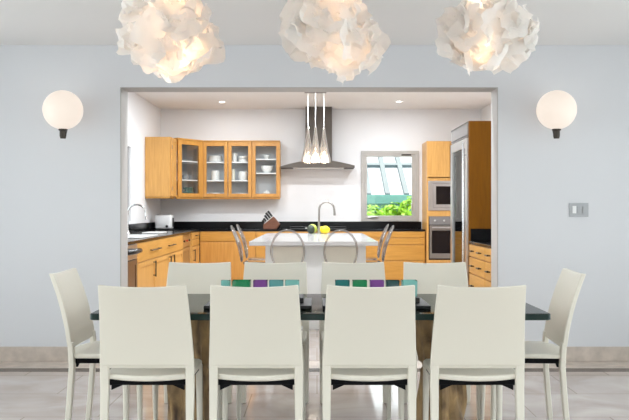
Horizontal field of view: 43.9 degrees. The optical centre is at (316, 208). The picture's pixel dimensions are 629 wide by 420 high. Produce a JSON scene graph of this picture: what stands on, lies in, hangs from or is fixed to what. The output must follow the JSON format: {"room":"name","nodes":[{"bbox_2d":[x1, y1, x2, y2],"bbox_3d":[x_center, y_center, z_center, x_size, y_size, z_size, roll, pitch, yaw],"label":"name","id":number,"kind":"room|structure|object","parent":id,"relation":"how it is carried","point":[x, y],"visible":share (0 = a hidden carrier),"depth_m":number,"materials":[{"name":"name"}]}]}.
{"room":"dining room","nodes":[
{"label":"dining room","id":0,"kind":"room"},
{"bbox_2d":[128,92,160,223],"bbox_3d":[-2.782,-0.220,10.125,0.180,3.000,6.650,0,0,0],"label":"wall","id":1,"kind":"structure","parent":0,"point":[144,118],"depth_m":11.83,"materials":[{"name":"white paint"}]},
{"bbox_2d":[145,137,175,198],"bbox_3d":[-2.475,-0.646,12.394,0.423,0.963,0.408,0,0,0],"label":"upper cabinet","id":2,"kind":"object","parent":1,"relation":"attached to","point":[160,152],"visible":1,"depth_m":12.19,"materials":[{"name":"brown wood"}]},
{"bbox_2d":[174,138,203,198],"bbox_3d":[-2.290,-0.657,13.010,0.793,0.985,0.871,0,0,0],"label":"upper cabinet","id":3,"kind":"object","parent":1,"relation":"attached to","point":[189,152],"visible":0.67,"depth_m":13.03,"materials":[{"name":"brown wood"}]},
{"bbox_2d":[182,160,197,163],"bbox_3d":[-2.309,-0.785,13.032,0.723,0.020,0.794,0,0,0],"label":"shelf","id":4,"kind":"object","parent":3,"relation":"attached to","point":[183,161],"depth_m":13.02,"materials":[{"name":"white wood"}]},
{"bbox_2d":[182,179,197,181],"bbox_3d":[-2.309,-0.475,13.032,0.723,0.020,0.794,0,0,0],"label":"shelf","id":5,"kind":"object","parent":3,"relation":"attached to","point":[183,180],"depth_m":13.19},
{"bbox_3d":[-2.158,-0.263,13.100,0.190,0.075,0.190,0,0,0],"label":"salad bowl","id":6,"kind":"object","parent":3,"relation":"in","visible":0},
{"bbox_2d":[183,187,193,190],"bbox_3d":[-2.158,-0.318,13.100,0.176,0.085,0.176,0,0,0],"label":"salad bowl","id":7,"kind":"object","parent":6,"relation":"in","point":[184,188],"visible":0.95,"depth_m":13.03,"materials":[{"name":"clear glass"}]},
{"bbox_2d":[129,222,420,232],"bbox_3d":[-0.446,0.278,10.133,4.488,0.124,6.626,0,0,0],"label":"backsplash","id":8,"kind":"structure","parent":1,"relation":"attached to","point":[138,227],"depth_m":13.43,"materials":[{"name":"black stone"}]},
{"bbox_2d":[135,92,490,108],"bbox_3d":[0.069,-1.780,10.225,5.922,0.120,6.850,0,0,0],"label":"ceiling","id":9,"kind":"structure","parent":0,"point":[162,100],"depth_m":12.37,"materials":[{"name":"white paint"}]},
{"bbox_2d":[301,92,330,162],"bbox_3d":[-0.015,-1.194,11.350,0.425,1.050,0.252,0,0,0],"label":"pendant lamp","id":10,"kind":"object","parent":9,"relation":"hanging from","point":[308,157],"visible":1,"depth_m":11.34,"materials":[{"name":"white glass"}]},
{"bbox_2d":[307,127,308,154],"bbox_3d":[-0.131,-0.990,11.380,0.026,0.402,0.026,0,0,0],"label":"socket","id":11,"kind":"object","parent":10,"relation":"attached to","point":[307,127],"depth_m":11.37,"materials":[{"name":"silver metal"}]},
{"bbox_2d":[323,127,324,154],"bbox_3d":[0.102,-0.990,11.380,0.026,0.402,0.026,0,0,0],"label":"socket","id":12,"kind":"object","parent":10,"relation":"attached to","point":[323,127],"depth_m":11.37,"materials":[{"name":"silver metal"}]},
{"bbox_2d":[0,45,628,346],"bbox_3d":[0.000,-0.270,6.683,7.400,3.100,0.226,0,0,0],"label":"wall","id":13,"kind":"structure","parent":0,"point":[60,198],"depth_m":6.57,"materials":[{"name":"white paint"}]},
{"bbox_2d":[0,347,67,360],"bbox_3d":[-2.578,1.219,6.562,1.844,0.122,0.016,0,0,0],"label":"baseboard","id":14,"kind":"structure","parent":13,"relation":"attached to","point":[6,353],"depth_m":6.55,"materials":[{"name":"stone"}]},
{"bbox_2d":[42,90,82,138],"bbox_3d":[-2.078,-0.771,6.374,0.320,0.395,0.332,0,0,-42],"label":"wall sconce","id":15,"kind":"object","parent":13,"relation":"attached to","point":[62,109],"visible":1,"depth_m":6.26,"materials":[{"name":"white glass"}]},
{"bbox_2d":[120,87,497,286],"bbox_3d":[-0.066,0.127,6.685,3.183,2.306,0.230,0,0,0],"label":"trim","id":16,"kind":"structure","parent":13,"relation":"attached to","point":[124,91],"depth_m":6.65,"materials":[{"name":"grey paint"}]},
{"bbox_2d":[0,361,628,367],"bbox_3d":[0.000,1.279,6.407,7.000,0.002,0.294,0,0,0],"label":"trim","id":17,"kind":"structure","parent":13,"relation":"attached to","point":[3,364],"depth_m":6.41,"materials":[{"name":"stone"}]},
{"bbox_2d":[536,90,576,138],"bbox_3d":[1.952,-0.771,6.374,0.320,0.395,0.332,0,0,-42],"label":"wall sconce","id":18,"kind":"object","parent":13,"relation":"attached to","point":[556,110],"visible":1,"depth_m":6.26,"materials":[{"name":"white glass"}]},
{"bbox_2d":[569,203,587,216],"bbox_3d":[2.203,0.007,6.563,0.164,0.116,0.014,0,0,0],"label":"switch plate","id":19,"kind":"object","parent":13,"relation":"attached to","point":[575,209],"visible":1,"depth_m":6.56,"materials":[{"name":"grey"}]},
{"bbox_2d":[566,347,628,360],"bbox_3d":[2.513,1.219,6.562,1.975,0.122,0.016,0,0,0],"label":"baseboard","id":20,"kind":"structure","parent":13,"relation":"attached to","point":[572,353],"depth_m":6.55,"materials":[{"name":"stone"}]},
{"bbox_2d":[0,286,628,419],"bbox_3d":[0.000,1.330,5.325,7.400,0.100,16.650,0,0,0],"label":"floor","id":21,"kind":"structure","parent":0,"point":[23,395],"depth_m":5.21,"materials":[{"name":"tile"}]},
{"bbox_2d":[49,268,157,419],"bbox_3d":[-1.220,0.819,4.500,0.549,0.926,0.453,0,0,0],"label":"dining chair","id":22,"kind":"object","parent":21,"relation":"on","point":[67,284],"visible":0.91,"depth_m":4.43,"materials":[{"name":"beige leather"}]},
{"bbox_2d":[128,243,142,286],"bbox_3d":[-2.269,0.826,8.170,0.826,0.909,0.600,0,0,0],"label":"dishwasher","id":23,"kind":"object","parent":21,"relation":"on","point":[133,250],"visible":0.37,"depth_m":8.24,"materials":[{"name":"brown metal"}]},
{"bbox_2d":[98,285,202,419],"bbox_3d":[-0.818,0.819,3.894,0.453,0.926,0.549,0,0,0],"label":"dining chair","id":24,"kind":"object","parent":21,"relation":"on","point":[146,332],"visible":1,"depth_m":3.72,"materials":[{"name":"beige leather"}]},
{"bbox_2d":[136,235,182,286],"bbox_3d":[-2.297,0.826,9.911,0.770,0.909,2.878,0,0,0],"label":"base cabinet","id":25,"kind":"object","parent":21,"relation":"on","point":[156,255],"visible":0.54,"depth_m":9.54,"materials":[{"name":"brown wood"}]},
{"bbox_2d":[182,233,189,262],"bbox_3d":[-2.316,0.826,11.761,0.732,0.909,0.818,0,0,0],"label":"base cabinet","id":26,"kind":"object","parent":21,"relation":"on","point":[186,237],"visible":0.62,"depth_m":11.83,"materials":[{"name":"brown wood"}]},
{"bbox_2d":[189,232,198,262],"bbox_3d":[-2.297,0.826,12.569,0.770,0.909,0.793,0,0,0],"label":"base cabinet","id":27,"kind":"object","parent":21,"relation":"on","point":[194,237],"visible":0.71,"depth_m":12.42,"materials":[{"name":"brown wood"}]},
{"bbox_2d":[157,262,231,419],"bbox_3d":[-0.784,0.819,4.986,0.453,0.926,0.549,0,0,0],"label":"dining chair","id":28,"kind":"object","parent":21,"relation":"on","point":[198,278],"visible":0.32,"depth_m":5.19,"materials":[{"name":"beige leather"}]},
{"bbox_2d":[200,231,255,285],"bbox_3d":[-1.482,0.826,13.197,0.925,0.909,0.495,0,0,0],"label":"base cabinet","id":29,"kind":"object","parent":21,"relation":"on","point":[215,246],"visible":0.47,"depth_m":12.95,"materials":[{"name":"brown wood"}]},
{"bbox_2d":[230,225,264,263],"bbox_3d":[-0.790,0.741,9.550,0.541,1.081,0.391,0,0,0],"label":"bar stool","id":30,"kind":"object","parent":21,"relation":"on","point":[231,226],"visible":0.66,"depth_m":9.60,"materials":[{"name":"clear plastic"}]},
{"bbox_2d":[236,224,264,259],"bbox_3d":[-0.790,0.741,10.250,0.541,1.081,0.391,0,0,0],"label":"bar stool","id":31,"kind":"object","parent":21,"relation":"on","point":[237,225],"visible":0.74,"depth_m":10.29,"materials":[{"name":"clear plastic"}]},
{"bbox_2d":[209,285,302,419],"bbox_3d":[-0.293,0.819,3.894,0.453,0.926,0.549,0,0,0],"label":"dining chair","id":32,"kind":"object","parent":21,"relation":"on","point":[256,335],"visible":1,"depth_m":3.72,"materials":[{"name":"beige leather"}]},
{"bbox_2d":[256,231,285,256],"bbox_3d":[-0.769,0.826,13.182,0.498,0.909,0.525,0,0,0],"label":"base cabinet","id":33,"kind":"object","parent":21,"relation":"on","point":[260,250],"visible":0.06,"depth_m":12.95,"materials":[{"name":"brown wood"}]},
{"bbox_2d":[237,262,308,419],"bbox_3d":[-0.278,0.819,4.986,0.453,0.926,0.549,0,0,0],"label":"dining chair","id":34,"kind":"object","parent":21,"relation":"on","point":[275,272],"visible":0.44,"depth_m":5.18,"materials":[{"name":"beige leather"}]},
{"bbox_2d":[270,229,304,261],"bbox_3d":[-0.295,0.741,8.015,0.391,1.081,0.541,0,0,0],"label":"bar stool","id":35,"kind":"object","parent":21,"relation":"on","point":[284,229],"visible":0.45,"depth_m":7.82,"materials":[{"name":"clear plastic"}]},
{"bbox_2d":[249,233,377,328],"bbox_3d":[-0.035,0.810,9.605,1.351,0.940,2.890,0,0,0],"label":"kitchen island","id":36,"kind":"object","parent":21,"relation":"on","point":[287,247],"visible":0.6,"depth_m":8.30,"materials":[{"name":"white stone"}]},
{"bbox_2d":[249,233,377,245],"bbox_3d":[-0.035,0.363,9.605,1.351,0.046,2.890,0,0,0],"label":"island countertop","id":37,"kind":"structure","parent":36,"relation":"on","point":[284,239],"depth_m":8.42,"materials":[{"name":"white stone"}]},
{"bbox_2d":[307,225,314,233],"bbox_3d":[-0.082,0.277,10.620,0.104,0.124,0.104,0,0,0],"label":"avocado","id":38,"kind":"object","parent":37,"relation":"on","point":[310,229],"visible":1,"depth_m":10.58,"materials":[{"name":"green food"}]},
{"bbox_2d":[320,226,329,233],"bbox_3d":[0.109,0.284,10.620,0.138,0.110,0.111,0,0,0],"label":"lemon","id":39,"kind":"object","parent":37,"relation":"on","point":[325,229],"visible":1,"depth_m":10.58,"materials":[{"name":"yellow food"}]},
{"bbox_2d":[317,201,335,233],"bbox_3d":[0.129,0.112,10.750,0.266,0.454,0.064,0,0,0],"label":"tap","id":40,"kind":"object","parent":36,"relation":"on","point":[323,202],"visible":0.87,"depth_m":10.74,"materials":[{"name":"grey metal"}]},
{"bbox_2d":[0,368,628,371],"bbox_3d":[0.000,1.279,6.200,7.000,0.002,0.120,0,0,0],"label":"trim","id":41,"kind":"structure","parent":21,"relation":"on","point":[1,369],"depth_m":6.21,"materials":[{"name":"wood"}]},
{"bbox_2d":[286,231,349,232],"bbox_3d":[0.016,0.826,13.178,1.068,0.909,0.533,0,0,0],"label":"base cabinet","id":42,"kind":"object","parent":21,"relation":"on","point":[286,231],"visible":0.14,"depth_m":12.95,"materials":[{"name":"brown wood"}]},
{"bbox_2d":[90,294,550,419],"bbox_3d":[0.017,0.905,4.407,2.343,0.750,0.925,0,0,0],"label":"dining table","id":43,"kind":"object","parent":21,"relation":"on","point":[453,398],"visible":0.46,"depth_m":4.32,"materials":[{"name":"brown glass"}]},
{"bbox_2d":[203,294,311,308],"bbox_3d":[-0.314,0.506,4.305,0.572,0.047,0.370,0,0,0],"label":"serving stand","id":44,"kind":"object","parent":43,"relation":"on","point":[305,303],"visible":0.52,"depth_m":4.22,"materials":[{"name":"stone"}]},
{"bbox_2d":[232,280,250,286],"bbox_3d":[-0.418,0.439,4.330,0.099,0.086,0.094,0,0,0],"label":"glass tumbler","id":45,"kind":"object","parent":44,"relation":"on","point":[235,283],"visible":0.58,"depth_m":4.28,"materials":[{"name":"green glass"}]},
{"bbox_2d":[253,280,267,286],"bbox_3d":[-0.314,0.439,4.330,0.078,0.086,0.074,0,0,0],"label":"glass tumbler","id":46,"kind":"object","parent":44,"relation":"on","point":[256,283],"visible":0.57,"depth_m":4.29,"materials":[{"name":"purple glass"}]},
{"bbox_2d":[322,296,430,308],"bbox_3d":[0.316,0.506,4.305,0.572,0.047,0.370,0,0,0],"label":"serving stand","id":47,"kind":"object","parent":43,"relation":"on","point":[420,303],"visible":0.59,"depth_m":4.22,"materials":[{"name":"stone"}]},
{"bbox_2d":[335,280,349,286],"bbox_3d":[0.140,0.439,4.330,0.080,0.086,0.076,0,0,0],"label":"glass tumbler","id":48,"kind":"object","parent":47,"relation":"on","point":[337,282],"visible":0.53,"depth_m":4.29,"materials":[{"name":"teal glass"}]},
{"bbox_2d":[352,280,366,286],"bbox_3d":[0.236,0.439,4.330,0.080,0.086,0.076,0,0,0],"label":"glass tumbler","id":49,"kind":"object","parent":47,"relation":"on","point":[355,283],"visible":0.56,"depth_m":4.29,"materials":[{"name":"green glass"}]},
{"bbox_2d":[369,280,383,286],"bbox_3d":[0.332,0.439,4.330,0.078,0.086,0.074,0,0,0],"label":"glass tumbler","id":50,"kind":"object","parent":47,"relation":"on","point":[372,283],"visible":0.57,"depth_m":4.29,"materials":[{"name":"purple glass"}]},
{"bbox_2d":[385,280,398,286],"bbox_3d":[0.418,0.439,4.330,0.074,0.086,0.070,0,0,0],"label":"glass tumbler","id":51,"kind":"object","parent":47,"relation":"on","point":[388,283],"visible":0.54,"depth_m":4.29,"materials":[{"name":"teal glass"}]},
{"bbox_2d":[402,280,416,296],"bbox_3d":[0.511,0.439,4.330,0.084,0.086,0.080,0,0,0],"label":"glass tumbler","id":52,"kind":"object","parent":47,"relation":"on","point":[402,280],"visible":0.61,"depth_m":4.33,"materials":[{"name":"teal glass"}]},
{"bbox_2d":[323,229,357,262],"bbox_3d":[0.238,0.741,8.015,0.391,1.081,0.541,0,0,0],"label":"bar stool","id":53,"kind":"object","parent":21,"relation":"on","point":[338,229],"visible":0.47,"depth_m":7.82,"materials":[{"name":"clear plastic"}]},
{"bbox_2d":[319,262,390,419],"bbox_3d":[0.242,0.819,4.986,0.453,0.926,0.549,0,0,0],"label":"dining chair","id":54,"kind":"object","parent":21,"relation":"on","point":[331,272],"visible":0.3,"depth_m":5.19,"materials":[{"name":"beige leather"}]},
{"bbox_2d":[322,285,416,419],"bbox_3d":[0.252,0.819,3.894,0.453,0.926,0.549,0,0,0],"label":"dining chair","id":55,"kind":"object","parent":21,"relation":"on","point":[370,332],"visible":1,"depth_m":3.72,"materials":[{"name":"beige leather"}]},
{"bbox_2d":[366,224,388,259],"bbox_3d":[0.675,0.741,10.250,0.541,1.081,0.391,0,0,0],"label":"bar stool","id":56,"kind":"object","parent":21,"relation":"on","point":[387,226],"visible":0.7,"depth_m":10.27,"materials":[{"name":"clear plastic"}]},
{"bbox_2d":[366,225,393,262],"bbox_3d":[0.675,0.741,9.550,0.541,1.081,0.391,0,0,0],"label":"bar stool","id":57,"kind":"object","parent":21,"relation":"on","point":[392,227],"visible":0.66,"depth_m":9.56,"materials":[{"name":"clear plastic"}]},
{"bbox_2d":[350,231,424,285],"bbox_3d":[1.173,0.826,13.197,1.243,0.909,0.495,0,0,0],"label":"base cabinet","id":58,"kind":"object","parent":21,"relation":"on","point":[403,246],"visible":0.43,"depth_m":12.95,"materials":[{"name":"brown wood"}]},
{"bbox_2d":[422,141,451,262],"bbox_3d":[2.192,0.080,13.123,0.765,2.400,0.642,0,0,0],"label":"oven tower","id":59,"kind":"object","parent":21,"relation":"on","point":[436,155],"visible":0.38,"depth_m":12.86,"materials":[{"name":"brown wood"}]},
{"bbox_2d":[428,181,450,209],"bbox_3d":[2.192,-0.220,13.114,0.725,0.488,0.553,0,0,0],"label":"microwave oven","id":60,"kind":"object","parent":59,"relation":"in","point":[439,192],"visible":0.5,"depth_m":12.84,"materials":[{"name":"silver metal"}]},
{"bbox_2d":[429,216,450,259],"bbox_3d":[2.192,0.480,13.094,0.697,0.717,0.592,0,0,0],"label":"wall oven","id":61,"kind":"object","parent":59,"relation":"in","point":[439,226],"visible":0.53,"depth_m":12.84,"materials":[{"name":"silver metal"}]},
{"bbox_2d":[403,262,479,419],"bbox_3d":[0.787,0.819,4.986,0.453,0.926,0.549,0,0,0],"label":"dining chair","id":62,"kind":"object","parent":21,"relation":"on","point":[428,276],"visible":0.25,"depth_m":5.19,"materials":[{"name":"beige leather"}]},
{"bbox_2d":[451,121,490,286],"bbox_3d":[2.193,0.169,8.873,1.261,2.222,1.075,0,0,0],"label":"refrigerator","id":63,"kind":"object","parent":21,"relation":"on","point":[470,141],"visible":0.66,"depth_m":8.37,"materials":[{"name":"brown wood"}]},
{"bbox_2d":[423,285,525,419],"bbox_3d":[0.772,0.819,3.894,0.453,0.926,0.549,0,0,0],"label":"dining chair","id":64,"kind":"object","parent":21,"relation":"on","point":[478,335],"visible":1,"depth_m":3.72,"materials":[{"name":"beige leather"}]},
{"bbox_2d":[469,244,490,286],"bbox_3d":[1.969,0.826,7.580,0.762,0.909,1.500,0,0,0],"label":"base cabinet","id":65,"kind":"object","parent":21,"relation":"on","point":[480,259],"visible":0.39,"depth_m":7.80,"materials":[{"name":"brown wood"}]},
{"bbox_2d":[469,229,490,247],"bbox_3d":[1.992,0.290,7.577,0.735,0.160,1.513,0,0,0],"label":"countertop","id":66,"kind":"structure","parent":65,"relation":"on","point":[480,237],"depth_m":8.32,"materials":[{"name":"black stone"}]},
{"bbox_2d":[471,229,490,240],"bbox_3d":[2.000,0.275,8.324,0.720,0.130,0.018,0,0,0],"label":"backsplash","id":67,"kind":"structure","parent":66,"relation":"on","point":[476,234],"depth_m":8.32,"materials":[{"name":"black stone"}]},
{"bbox_2d":[480,268,585,419],"bbox_3d":[1.232,0.819,4.497,0.549,0.926,0.453,0,0,3],"label":"dining chair","id":68,"kind":"object","parent":21,"relation":"on","point":[569,283],"visible":0.85,"depth_m":4.41,"materials":[{"name":"beige leather"}]},
{"bbox_3d":[-2.297,0.825,7.349,0.770,0.909,1.038,0,0,0],"label":"base cabinet","id":69,"kind":"object","parent":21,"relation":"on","visible":0},
{"bbox_2d":[128,222,424,244],"bbox_3d":[-0.446,0.293,10.133,4.488,0.154,6.626,0,0,0],"label":"countertop","id":70,"kind":"structure","parent":69,"relation":"on","point":[180,228],"depth_m":13.43,"materials":[{"name":"black stone"}]},
{"bbox_2d":[128,204,146,234],"bbox_3d":[-2.388,0.133,10.264,0.292,0.412,0.140,0,0,0],"label":"tap","id":71,"kind":"object","parent":70,"relation":"on","point":[142,206],"visible":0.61,"depth_m":10.29,"materials":[{"name":"silver metal"}]},
{"bbox_2d":[128,235,156,237],"bbox_3d":[-2.280,0.333,9.500,0.480,0.012,1.000,0,0,0],"label":"sink","id":72,"kind":"object","parent":70,"relation":"in","point":[129,236],"visible":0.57,"depth_m":9.48,"materials":[{"name":"white ceramic"}]},
{"bbox_2d":[142,231,166,233],"bbox_3d":[-2.280,0.331,10.950,0.260,0.018,0.440,0,0,0],"label":"chopping board","id":73,"kind":"object","parent":70,"relation":"on","point":[149,232],"visible":0.99,"depth_m":10.73,"materials":[{"name":"white paint"}]},
{"bbox_2d":[155,215,173,229],"bbox_3d":[-2.464,0.215,12.614,0.292,0.248,0.213,0,0,0],"label":"toaster","id":74,"kind":"object","parent":70,"relation":"on","point":[162,222],"visible":0.98,"depth_m":12.52,"materials":[{"name":"silver metal"}]},
{"bbox_2d":[262,211,279,228],"bbox_3d":[-0.776,0.183,13.120,0.313,0.313,0.130,0,0,0],"label":"knife block","id":75,"kind":"object","parent":70,"relation":"on","point":[272,223],"visible":0.97,"depth_m":13.05,"materials":[{"name":"red wood"}]},
{"bbox_2d":[290,226,346,228],"bbox_3d":[0.020,0.317,13.190,0.960,0.045,0.380,0,0,0],"label":"cooktop","id":76,"kind":"object","parent":70,"relation":"in","point":[290,226],"visible":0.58,"depth_m":13.13,"materials":[{"name":"black glass"}]},
{"bbox_2d":[0,0,628,44],"bbox_3d":[0.000,-1.440,1.785,7.400,0.120,9.570,0,0,0],"label":"ceiling","id":77,"kind":"structure","parent":0,"point":[22,22],"depth_m":5.71,"materials":[{"name":"white paint"}]},
{"bbox_2d":[114,0,224,82],"bbox_3d":[-0.841,-1.050,4.469,0.624,0.659,0.616,0,0,0],"label":"pendant lamp","id":78,"kind":"object","parent":77,"relation":"hanging from","point":[172,39],"visible":1,"depth_m":4.31,"materials":[{"name":"beige paper"}]},
{"bbox_2d":[278,0,390,82],"bbox_3d":[0.098,-1.051,4.422,0.635,0.657,0.590,0,0,0],"label":"pendant lamp","id":79,"kind":"object","parent":77,"relation":"hanging from","point":[339,37],"visible":1,"depth_m":4.30,"materials":[{"name":"beige paper"}]},
{"bbox_2d":[435,0,539,75],"bbox_3d":[0.949,-1.069,4.445,0.570,0.620,0.624,0,0,-45],"label":"pendant lamp","id":80,"kind":"object","parent":77,"relation":"hanging from","point":[495,36],"visible":1,"depth_m":4.30,"materials":[{"name":"beige paper"}]},
{"bbox_2d":[161,109,480,262],"bbox_3d":[0.069,-0.220,13.540,5.922,3.000,0.180,0,0,0],"label":"wall","id":81,"kind":"structure","parent":0,"point":[354,131],"depth_m":13.45,"materials":[{"name":"white paint"}]},
{"bbox_2d":[203,140,251,198],"bbox_3d":[-1.505,-0.657,13.263,0.822,0.985,0.366,0,0,0],"label":"upper cabinet","id":82,"kind":"object","parent":81,"relation":"attached to","point":[228,188],"visible":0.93,"depth_m":13.11,"materials":[{"name":"brown wood"}]},
{"bbox_2d":[211,171,219,179],"bbox_3d":[-1.727,-0.568,13.270,0.144,0.165,0.144,0,0,0],"label":"canister","id":83,"kind":"object","parent":82,"relation":"on","point":[215,175],"visible":0.9,"depth_m":13.21,"materials":[{"name":"white ceramic"}]},
{"bbox_2d":[209,156,221,161],"bbox_3d":[-1.727,-0.848,13.270,0.232,0.104,0.232,0,0,0],"label":"serving bowl","id":84,"kind":"object","parent":82,"relation":"on","point":[211,158],"visible":0.91,"depth_m":13.18,"materials":[{"name":"white ceramic"}]},
{"bbox_2d":[207,162,247,163],"bbox_3d":[-1.505,-0.785,13.275,0.784,0.020,0.307,0,0,0],"label":"shelf","id":85,"kind":"object","parent":82,"relation":"attached to","point":[207,162],"depth_m":13.12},
{"bbox_2d":[207,180,247,181],"bbox_3d":[-1.505,-0.475,13.275,0.784,0.020,0.307,0,0,0],"label":"shelf","id":86,"kind":"object","parent":82,"relation":"attached to","point":[207,180],"depth_m":13.12,"materials":[{"name":"white wood"}]},
{"bbox_2d":[232,169,234,179],"bbox_3d":[-1.426,-0.581,13.270,0.064,0.190,0.064,0,0,0],"label":"jug","id":87,"kind":"object","parent":82,"relation":"on","point":[233,170],"visible":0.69,"depth_m":13.24,"materials":[{"name":"white ceramic"}]},
{"bbox_2d":[232,153,236,161],"bbox_3d":[-1.402,-0.871,13.270,0.092,0.150,0.092,0,0,0],"label":"mug","id":88,"kind":"object","parent":82,"relation":"on","point":[234,155],"visible":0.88,"depth_m":13.23,"materials":[{"name":"white ceramic"}]},
{"bbox_2d":[238,171,247,179],"bbox_3d":[-1.257,-0.561,13.270,0.162,0.150,0.162,0,0,45],"label":"jug","id":89,"kind":"object","parent":82,"relation":"on","point":[243,175],"visible":0.82,"depth_m":13.21,"materials":[{"name":"white ceramic"}]},
{"bbox_2d":[252,140,280,198],"bbox_3d":[-0.857,-0.657,13.263,0.471,0.985,0.366,0,0,0],"label":"upper cabinet","id":90,"kind":"object","parent":81,"relation":"attached to","point":[261,182],"visible":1,"depth_m":13.29,"materials":[{"name":"brown wood"}]},
{"bbox_2d":[256,159,275,160],"bbox_3d":[-0.857,-0.835,13.275,0.433,0.020,0.307,0,0,0],"label":"shelf","id":91,"kind":"object","parent":90,"relation":"attached to","point":[256,159],"depth_m":13.19,"materials":[{"name":"white wood"}]},
{"bbox_2d":[256,173,275,174],"bbox_3d":[-0.857,-0.600,13.275,0.433,0.020,0.307,0,0,0],"label":"shelf","id":92,"kind":"object","parent":90,"relation":"attached to","point":[256,173],"depth_m":13.23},
{"bbox_2d":[261,166,272,172],"bbox_3d":[-0.854,-0.671,13.270,0.210,0.120,0.210,0,0,0],"label":"mixing bowl","id":93,"kind":"object","parent":90,"relation":"on","point":[265,169],"visible":0.98,"depth_m":13.19,"materials":[{"name":"white ceramic"}]},
{"bbox_2d":[280,107,354,168],"bbox_3d":[0.007,-1.199,13.187,1.235,1.040,0.514,0,0,0],"label":"range hood","id":94,"kind":"object","parent":81,"relation":"attached to","point":[323,114],"visible":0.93,"depth_m":13.10,"materials":[{"name":"grey metal"}]},
{"bbox_2d":[361,151,418,220],"bbox_3d":[1.258,-0.393,13.428,0.995,1.214,0.154,0,0,0],"label":"window","id":95,"kind":"structure","parent":81,"relation":"in","point":[364,154],"depth_m":13.41,"materials":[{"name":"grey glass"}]},
{"bbox_2d":[481,104,490,120],"bbox_3d":[2.920,-0.220,10.125,0.180,3.000,6.650,0,0,0],"label":"wall","id":96,"kind":"structure","parent":0,"point":[486,111],"depth_m":13.02,"materials":[{"name":"white paint"}]},
{"label":"outside","id":97,"kind":"structure","parent":0,"visible":0},
{"bbox_3d":[0.000,1.480,26.925,28.000,0.100,26.150,0,0,0],"label":"garden","id":98,"kind":"object","parent":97,"visible":0},
{"bbox_2d":[367,157,411,215],"bbox_3d":[1.900,-0.330,18.290,4.200,3.520,3.820,0,0,0],"label":"glass roof","id":99,"kind":"structure","parent":98,"relation":"on","point":[389,179],"depth_m":17.23,"materials":[{"name":"glass"}]},
{"bbox_2d":[367,196,411,215],"bbox_3d":[1.510,0.575,14.982,2.408,1.728,1.337,0,0,0],"label":"shrub","id":100,"kind":"object","parent":98,"relation":"on","point":[402,210],"visible":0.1,"depth_m":14.86,"materials":[{"name":"green plant"}]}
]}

